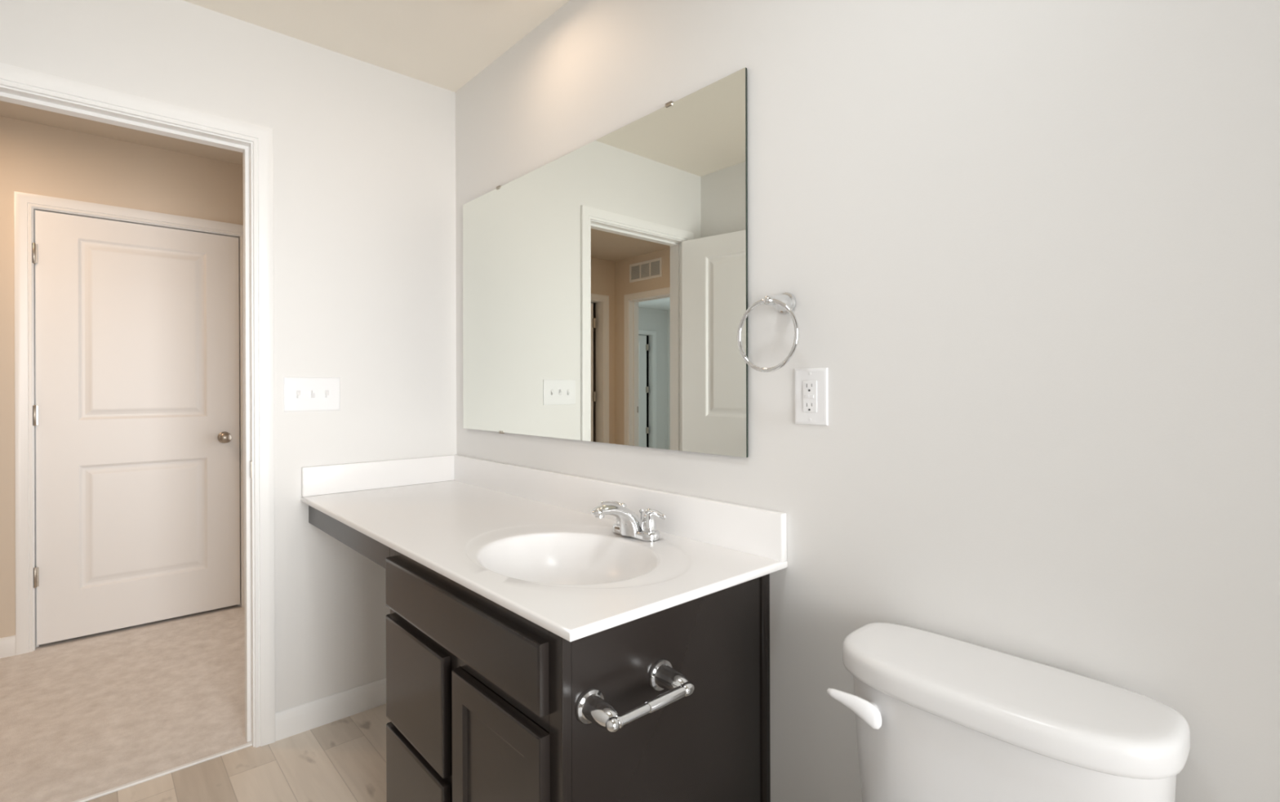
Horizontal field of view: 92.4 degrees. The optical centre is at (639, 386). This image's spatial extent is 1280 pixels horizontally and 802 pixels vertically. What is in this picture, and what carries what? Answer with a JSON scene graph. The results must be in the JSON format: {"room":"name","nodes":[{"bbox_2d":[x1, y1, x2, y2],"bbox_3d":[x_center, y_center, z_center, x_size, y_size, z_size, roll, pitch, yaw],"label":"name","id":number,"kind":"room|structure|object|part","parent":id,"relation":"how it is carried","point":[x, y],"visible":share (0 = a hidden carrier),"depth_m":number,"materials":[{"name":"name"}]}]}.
{"room":"bathroom","nodes":[
{"label":"bathroom","id":0,"kind":"room"},
{"bbox_2d":[0,115,243,637],"bbox_3d":[-2.193,-0.003,3.456,2.120,2.440,0.115,0,0,-42],"label":"wall","id":1,"kind":"structure","parent":0,"point":[36,158],"depth_m":2.91,"materials":[{"name":"beige paint"}]},
{"bbox_2d":[0,635,15,657],"bbox_3d":[-2.183,1.171,3.375,2.020,0.092,0.012,0,0,-42],"label":"baseboard","id":2,"kind":"structure","parent":1,"relation":"attached to","point":[7,644],"depth_m":2.77,"materials":[{"name":"white wood"}]},
{"bbox_2d":[13,191,244,655],"bbox_3d":[-2.529,0.165,3.142,0.935,2.108,0.132,0,0,-42],"label":"door frame","id":3,"kind":"structure","parent":1,"relation":"attached to","point":[25,204],"depth_m":2.82,"materials":[{"name":"white wood"}]},
{"bbox_2d":[31,209,239,644],"bbox_3d":[-2.497,0.188,3.099,0.810,2.017,0.097,0,0,-42],"label":"door","id":4,"kind":"structure","parent":1,"relation":"in","point":[135,412],"depth_m":3.08,"materials":[{"name":"white wood"}]},
{"bbox_3d":[-2.237,0.273,3.311,0.062,0.062,0.063,0,0,-42],"label":"knob","id":5,"kind":"part","parent":4,"relation":"part of","materials":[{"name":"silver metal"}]},
{"bbox_2d":[0,604,390,801],"bbox_3d":[-3.001,1.243,1.146,6.420,0.054,8.300,0,0,-42],"label":"floor","id":6,"kind":"structure","parent":0,"point":[81,717],"depth_m":2.16,"materials":[{"name":"beige carpet"}]},
{"bbox_2d":[72,742,252,801],"bbox_3d":[-1.565,1.211,1.861,0.669,0.008,0.016,0,0,-42],"label":"trim","id":7,"kind":"structure","parent":6,"relation":"on","point":[249,744],"depth_m":1.92,"materials":[{"name":"white wood"}]},
{"bbox_2d":[308,505,770,801],"bbox_3d":[-0.449,0.807,1.778,0.579,0.808,1.576,0,0,-42],"label":"vanity cabinet","id":8,"kind":"object","parent":6,"relation":"on","point":[482,697],"visible":0.66,"depth_m":1.24,"materials":[{"name":"black paint"}]},
{"bbox_3d":[-0.530,0.980,1.452,0.019,0.238,0.339,0,0,-42],"label":"drawer","id":9,"kind":"part","parent":8,"relation":"part of","materials":[{"name":"black paint"}]},
{"bbox_3d":[-0.531,0.713,1.452,0.019,0.261,0.339,0,0,-42],"label":"drawer","id":10,"kind":"part","parent":8,"relation":"part of","materials":[{"name":"black paint"}]},
{"bbox_3d":[-0.404,0.497,1.309,0.019,0.124,0.722,0,0,-42],"label":"false drawer","id":11,"kind":"part","parent":8,"relation":"part of","materials":[{"name":"black paint"}]},
{"bbox_3d":[-0.361,0.806,1.334,0.075,0.808,0.781,0,0,-42],"label":"frame","id":12,"kind":"part","parent":8,"relation":"part of","materials":[{"name":"black paint"}]},
{"bbox_3d":[-0.274,0.848,1.166,0.019,0.513,0.341,0,0,-42],"label":"cabinet door","id":13,"kind":"part","parent":8,"relation":"part of","materials":[{"name":"black paint"}]},
{"bbox_2d":[300,454,787,641],"bbox_3d":[-0.437,0.407,1.759,0.584,0.256,1.625,0,0,-42],"label":"countertop","id":14,"kind":"structure","parent":8,"relation":"on","point":[529,541],"depth_m":1.57,"materials":[{"name":"white stone"}]},
{"bbox_2d":[591,500,666,541],"bbox_3d":[-0.026,0.337,1.578,0.184,0.090,0.184,0,0,1],"label":"faucet","id":15,"kind":"object","parent":14,"relation":"on","point":[628,523],"visible":1,"depth_m":1.54,"materials":[{"name":"silver metal"}]},
{"bbox_3d":[-0.075,0.315,1.646,0.079,0.020,0.014,0,0,36],"label":"lever","id":16,"kind":"part","parent":15,"relation":"part of","materials":[{"name":"silver metal"}]},
{"bbox_3d":[-0.054,0.334,1.548,0.164,0.084,0.068,0,0,-42],"label":"spout","id":17,"kind":"part","parent":15,"relation":"part of","materials":[{"name":"silver metal"}]},
{"bbox_3d":[-0.045,0.336,1.625,0.038,0.058,0.038,0,0,-42],"label":"handle","id":18,"kind":"part","parent":15,"relation":"part of","materials":[{"name":"silver metal"}]},
{"bbox_3d":[0.004,0.344,1.601,0.013,0.054,0.013,0,0,-42],"label":"lift rod","id":19,"kind":"part","parent":15,"relation":"part of","materials":[{"name":"silver metal"}]},
{"bbox_3d":[0.023,0.335,1.549,0.038,0.058,0.038,0,0,-42],"label":"handle","id":20,"kind":"part","parent":15,"relation":"part of","materials":[{"name":"silver metal"}]},
{"bbox_3d":[0.041,0.315,1.518,0.014,0.020,0.079,0,0,-31],"label":"lever","id":21,"kind":"part","parent":15,"relation":"part of","materials":[{"name":"silver metal"}]},
{"bbox_2d":[575,658,694,733],"bbox_3d":[0.003,0.547,1.081,0.227,0.058,0.082,0,0,-42],"label":"toilet paper holder","id":22,"kind":"object","parent":8,"relation":"attached to","point":[591,706],"visible":1,"depth_m":1.05,"materials":[{"name":"silver metal"}]},
{"bbox_3d":[-0.064,0.547,1.029,0.058,0.058,0.071,0,0,-42],"label":"post","id":23,"kind":"part","parent":22,"relation":"part of","materials":[{"name":"silver metal"}]},
{"bbox_3d":[0.062,0.547,1.142,0.058,0.058,0.071,0,0,-42],"label":"post","id":24,"kind":"part","parent":22,"relation":"part of","materials":[{"name":"silver metal"}]},
{"bbox_3d":[0.283,0.804,1.383,0.020,0.808,0.009,0,0,-42],"label":"scribe moulding","id":25,"kind":"part","parent":8,"relation":"part of","materials":[{"name":"black paint"}]},
{"bbox_2d":[826,622,1190,801],"bbox_3d":[0.357,0.823,0.785,0.694,0.768,0.460,0,0,-42],"label":"toilet","id":26,"kind":"object","parent":6,"relation":"on","point":[939,717],"visible":1,"depth_m":0.89,"materials":[{"name":"white ceramic"}]},
{"bbox_3d":[0.540,0.653,0.951,0.182,0.337,0.434,0,0,-42],"label":"tank","id":27,"kind":"part","parent":26,"relation":"part of","materials":[{"name":"white ceramic"}]},
{"bbox_2d":[0,0,456,712],"bbox_3d":[-1.584,-0.005,1.899,3.300,2.440,0.115,0,0,-42],"label":"wall","id":28,"kind":"structure","parent":0,"point":[364,153],"depth_m":2.22,"materials":[{"name":"white paint"}]},
{"bbox_2d":[0,62,275,747],"bbox_3d":[-1.589,0.166,1.882,0.794,2.098,0.132,0,0,-42],"label":"door frame","id":29,"kind":"structure","parent":28,"relation":"attached to","point":[20,86],"depth_m":2.08,"materials":[{"name":"white wood"}]},
{"bbox_3d":[-1.321,0.280,2.084,0.002,0.057,0.028,0,0,-42],"label":"strike plate","id":30,"kind":"part","parent":29,"relation":"part of","materials":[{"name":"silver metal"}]},
{"bbox_2d":[283,377,340,411],"bbox_3d":[-1.165,0.025,2.188,0.183,0.120,0.016,0,0,-42],"label":"light switch","id":31,"kind":"object","parent":28,"relation":"attached to","point":[300,393],"visible":1,"depth_m":2.19,"materials":[{"name":"white plastic"}]},
{"bbox_2d":[275,678,386,741],"bbox_3d":[-1.329,1.168,2.039,1.540,0.092,0.012,0,0,-42],"label":"baseboard","id":32,"kind":"structure","parent":28,"relation":"attached to","point":[297,719],"depth_m":2.22,"materials":[{"name":"white wood"}]},
{"bbox_2d":[0,0,569,164],"bbox_3d":[-1.361,-1.251,1.602,3.360,0.050,6.770,0,0,-42],"label":"ceiling","id":33,"kind":"structure","parent":0,"point":[445,44],"depth_m":2.13,"materials":[{"name":"white paint"}]},
{"bbox_2d":[455,0,1279,801],"bbox_3d":[0.516,-0.013,1.224,0.115,2.440,3.700,0,0,-42],"label":"wall","id":34,"kind":"structure","parent":0,"point":[1028,251],"depth_m":1.05,"materials":[{"name":"white paint"}]},
{"bbox_2d":[462,67,747,457],"bbox_3d":[-0.233,-0.287,1.954,0.012,0.913,1.432,0,0,-42],"label":"wall mirror","id":35,"kind":"object","parent":34,"relation":"attached to","point":[605,283],"visible":1,"depth_m":1.74,"materials":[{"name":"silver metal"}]},
{"bbox_2d":[454,454,786,561],"bbox_3d":[-0.221,0.332,1.940,0.020,0.106,1.605,0,0,-42],"label":"backsplash","id":36,"kind":"structure","parent":34,"relation":"attached to","point":[758,531],"depth_m":1.63,"materials":[{"name":"white stone"}]},
{"bbox_2d":[737,292,799,372],"bbox_3d":[0.290,-0.120,1.330,0.078,0.177,0.158,0,0,-42],"label":"towel ring","id":37,"kind":"object","parent":34,"relation":"attached to","point":[785,303],"visible":1,"depth_m":1.32,"materials":[{"name":"silver metal"}]},
{"bbox_3d":[0.294,-0.184,1.325,0.078,0.048,0.048,0,0,-42],"label":"post","id":38,"kind":"part","parent":37,"relation":"part of","materials":[{"name":"silver metal"}]},
{"bbox_2d":[795,367,828,425],"bbox_3d":[0.361,0.020,1.303,0.008,0.120,0.079,0,0,-42],"label":"electrical outlet","id":39,"kind":"object","parent":34,"relation":"attached to","point":[811,384],"visible":1,"depth_m":1.30,"materials":[{"name":"white plastic"}]},
{"bbox_2d":[802,380,817,412],"bbox_3d":[0.360,0.020,1.302,0.002,0.067,0.034,0,0,-42],"label":"receptacle","id":40,"kind":"object","parent":39,"relation":"attached to","point":[809,387],"depth_m":1.30,"materials":[{"name":"white plastic"}]}
]}

